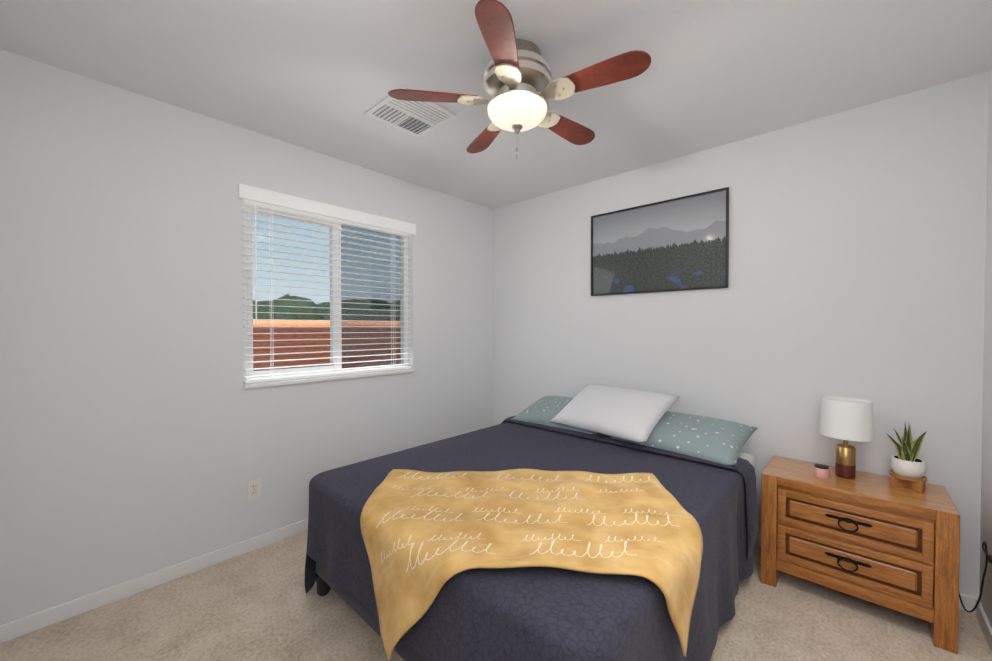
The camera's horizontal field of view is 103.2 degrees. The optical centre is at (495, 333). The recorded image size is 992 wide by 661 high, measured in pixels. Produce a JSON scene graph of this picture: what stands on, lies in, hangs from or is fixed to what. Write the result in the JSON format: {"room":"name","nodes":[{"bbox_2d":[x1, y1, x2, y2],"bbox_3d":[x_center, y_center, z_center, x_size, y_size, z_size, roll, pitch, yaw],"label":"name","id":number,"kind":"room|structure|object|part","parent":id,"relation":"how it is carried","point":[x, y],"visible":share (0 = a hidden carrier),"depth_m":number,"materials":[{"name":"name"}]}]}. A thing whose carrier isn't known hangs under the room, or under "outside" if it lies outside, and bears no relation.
{"room":"bedroom","nodes":[
{"label":"bedroom","id":0,"kind":"room"},
{"bbox_2d":[0,49,492,624],"bbox_3d":[-1.092,0.040,2.732,0.120,2.440,3.250,1,1,43],"label":"wall","id":1,"kind":"structure","parent":0,"point":[142,431],"depth_m":1.98,"materials":[{"name":"white paint"}]},
{"bbox_2d":[0,519,307,643],"bbox_3d":[-1.043,1.223,2.705,0.012,0.075,2.986,1,1,43],"label":"baseboard","id":2,"kind":"structure","parent":1,"relation":"attached to","point":[19,627],"depth_m":1.92,"materials":[{"name":"white"}]},
{"bbox_2d":[247,478,260,500],"bbox_3d":[-1.413,0.911,2.300,0.008,0.116,0.070,1,1,43],"label":"outlet","id":3,"kind":"object","parent":1,"relation":"attached to","point":[254,488],"visible":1,"depth_m":2.30,"materials":[{"name":"white plastic"}]},
{"bbox_2d":[242,205,407,379],"bbox_3d":[-1.119,-0.260,2.739,0.055,1.100,1.170,1,1,43],"label":"window","id":4,"kind":"structure","parent":1,"relation":"in","point":[249,302],"depth_m":2.72,"materials":[{"name":"white plastic"}]},
{"bbox_2d":[238,183,415,382],"bbox_3d":[-1.068,-0.286,2.691,0.080,1.137,1.206,1,1,43],"label":"window blinds","id":5,"kind":"object","parent":4,"relation":"attached to","point":[252,196],"visible":0.92,"depth_m":2.57,"materials":[{"name":"white plastic"}]},
{"bbox_2d":[243,369,413,388],"bbox_3d":[-1.068,0.298,2.701,0.082,0.024,1.170,1,1,43],"label":"window sill","id":6,"kind":"structure","parent":1,"relation":"attached to","point":[299,381],"depth_m":2.57,"materials":[{"name":"white"}]},
{"bbox_2d":[0,531,991,660],"bbox_3d":[0.060,1.325,1.692,3.250,0.100,3.250,1,1,43],"label":"floor","id":7,"kind":"structure","parent":0,"point":[259,604],"depth_m":1.71,"materials":[{"name":"carpet"}]},
{"bbox_2d":[305,384,757,660],"bbox_3d":[0.286,0.836,2.077,1.672,0.908,2.097,1,1,43],"label":"bed","id":8,"kind":"object","parent":7,"relation":"on","point":[587,522],"visible":1,"depth_m":1.46,"materials":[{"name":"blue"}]},
{"bbox_2d":[360,469,702,660],"bbox_3d":[0.115,0.836,1.603,1.282,0.376,1.166,1,1,43],"label":"throw","id":9,"kind":"object","parent":8,"relation":"on","point":[456,564],"depth_m":1.22,"materials":[{"name":"yellow fabric"}]},
{"bbox_2d":[550,384,678,443],"bbox_3d":[0.761,0.502,2.598,0.757,0.255,0.511,1,1,43],"label":"pillow","id":10,"kind":"object","parent":8,"relation":"on","point":[625,415],"depth_m":2.46,"materials":[{"name":"white fabric"}]},
{"bbox_2d":[760,456,959,653],"bbox_3d":[1.716,0.991,1.915,0.660,0.562,0.393,1,1,43],"label":"nightstand","id":11,"kind":"object","parent":7,"relation":"on","point":[874,538],"visible":1,"depth_m":1.75,"materials":[{"name":"brown wood"}]},
{"bbox_2d":[814,464,828,478],"bbox_3d":[1.615,0.683,1.951,0.056,0.057,0.056,1,1,43],"label":"candle jar","id":12,"kind":"object","parent":11,"relation":"on","point":[821,470],"visible":1,"depth_m":1.93,"materials":[{"name":"pink glass"}]},
{"bbox_2d":[819,396,873,478],"bbox_3d":[1.734,0.519,1.948,0.202,0.385,0.202,1,1,43],"label":"table lamp","id":13,"kind":"object","parent":11,"relation":"on","point":[845,419],"visible":1,"depth_m":1.91,"materials":[{"name":"white fabric"}]},
{"bbox_2d":[886,424,926,492],"bbox_3d":[1.901,0.549,1.821,0.134,0.328,0.130,1,1,43],"label":"snake plant","id":14,"kind":"object","parent":11,"relation":"on","point":[908,467],"visible":1,"depth_m":1.80,"materials":[{"name":"green plant"}]},
{"bbox_2d":[0,0,991,208],"bbox_3d":[0.060,-1.214,1.654,3.250,0.100,3.250,1,1,43],"label":"ceiling","id":15,"kind":"structure","parent":0,"point":[321,76],"depth_m":1.70,"materials":[{"name":"white paint"}]},
{"bbox_2d":[365,86,455,137],"bbox_3d":[-0.453,-1.164,2.093,0.344,0.012,0.344,1,1,43],"label":"ceiling vent","id":16,"kind":"object","parent":15,"relation":"in","point":[417,119],"visible":0.83,"depth_m":2.09,"materials":[{"name":"white metal"}]},
{"bbox_2d":[388,0,650,158],"bbox_3d":[0.121,-0.948,1.666,1.008,0.432,0.991,1,1,43],"label":"ceiling fan","id":17,"kind":"object","parent":15,"relation":"hanging from","point":[520,86],"visible":1,"depth_m":1.55,"materials":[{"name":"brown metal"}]},
{"bbox_3d":[0.089,-0.909,1.653,0.250,0.066,0.250,1,1,43],"label":"lamp shade","id":18,"kind":"part","parent":17,"relation":"part of","materials":[{"name":"white glass"}]},
{"bbox_2d":[493,71,988,597],"bbox_3d":[1.112,0.039,2.817,3.010,2.440,0.142,1,1,43],"label":"wall","id":19,"kind":"structure","parent":0,"point":[857,243],"depth_m":2.24,"materials":[{"name":"white paint"}]},
{"bbox_3d":[1.090,-0.597,2.746,0.940,0.618,0.021,1,1,43],"label":"picture frame","id":20,"kind":"part","parent":19,"relation":"part of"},
{"bbox_2d":[755,533,977,613],"bbox_3d":[1.075,1.222,2.794,3.010,0.075,0.012,1,1,43],"label":"baseboard","id":21,"kind":"structure","parent":19,"relation":"attached to","point":[969,603],"depth_m":1.80,"materials":[{"name":"white"}]},
{"bbox_2d":[979,66,991,626],"bbox_3d":[1.213,0.071,0.614,0.120,2.440,3.250,1,1,43],"label":"wall","id":22,"kind":"structure","parent":0,"point":[986,517],"depth_m":1.71,"materials":[{"name":"white paint"}]},
{"bbox_2d":[975,599,991,653],"bbox_3d":[1.164,1.253,0.676,0.012,0.075,2.986,1,1,43],"label":"baseboard","id":23,"kind":"structure","parent":22,"relation":"attached to","point":[983,621],"depth_m":1.65,"materials":[{"name":"white paint"}]},
{"label":"outside","id":24,"kind":"structure","parent":0,"visible":0},
{"bbox_2d":[253,329,400,370],"bbox_3d":[-6.101,0.959,10.754,7.500,0.001,16.000,-23,-15,40],"label":"roof","id":25,"kind":"structure","parent":24,"point":[290,350],"depth_m":9.70,"materials":[{"name":"tile"}]},
{"bbox_2d":[253,320,399,328],"bbox_3d":[-3.475,-0.184,8.323,0.180,0.180,16.000,1,1,43],"label":"roof ridge","id":26,"kind":"object","parent":25,"relation":"on","point":[287,323],"depth_m":7.86,"materials":[{"name":"tile"}]},
{"label":"ground","id":27,"kind":"structure","parent":24,"visible":0},
{"bbox_2d":[253,300,298,319],"bbox_3d":[-12.072,1.175,18.953,4.050,5.684,5.441,1,1,43],"label":"tree","id":28,"kind":"object","parent":27,"relation":"on","point":[278,310],"depth_m":19.21,"materials":[{"name":"green plant"}]},
{"bbox_2d":[257,294,341,319],"bbox_3d":[-11.541,0.916,22.395,5.569,6.099,6.346,1,1,43],"label":"tree","id":29,"kind":"object","parent":27,"relation":"on","point":[315,311],"depth_m":20.48,"materials":[{"name":"green plant"}]},
{"bbox_2d":[320,309,362,320],"bbox_3d":[-9.300,1.209,23.049,4.153,5.495,5.089,1,1,43],"label":"tree","id":30,"kind":"object","parent":27,"relation":"on","point":[328,316],"depth_m":21.76,"materials":[{"name":"green plant"}]},
{"bbox_2d":[341,299,399,320],"bbox_3d":[-8.804,0.728,26.674,5.500,6.348,7.348,1,1,43],"label":"tree","id":31,"kind":"object","parent":27,"relation":"on","point":[374,305],"depth_m":25.11,"materials":[{"name":"green plant"}]},
{"bbox_3d":[1.930,0.893,1.502,0.008,0.116,0.070,1,1,43],"label":"outlet","id":32,"kind":"object","parent":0,"visible":0},
{"bbox_2d":[959,541,991,612],"bbox_3d":[1.998,1.004,1.649,0.089,0.362,0.330,1,1,43],"label":"power cord","id":33,"kind":"object","parent":32,"relation":"attached to","point":[988,557],"visible":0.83,"depth_m":1.60,"materials":[{"name":"black"}]}
]}

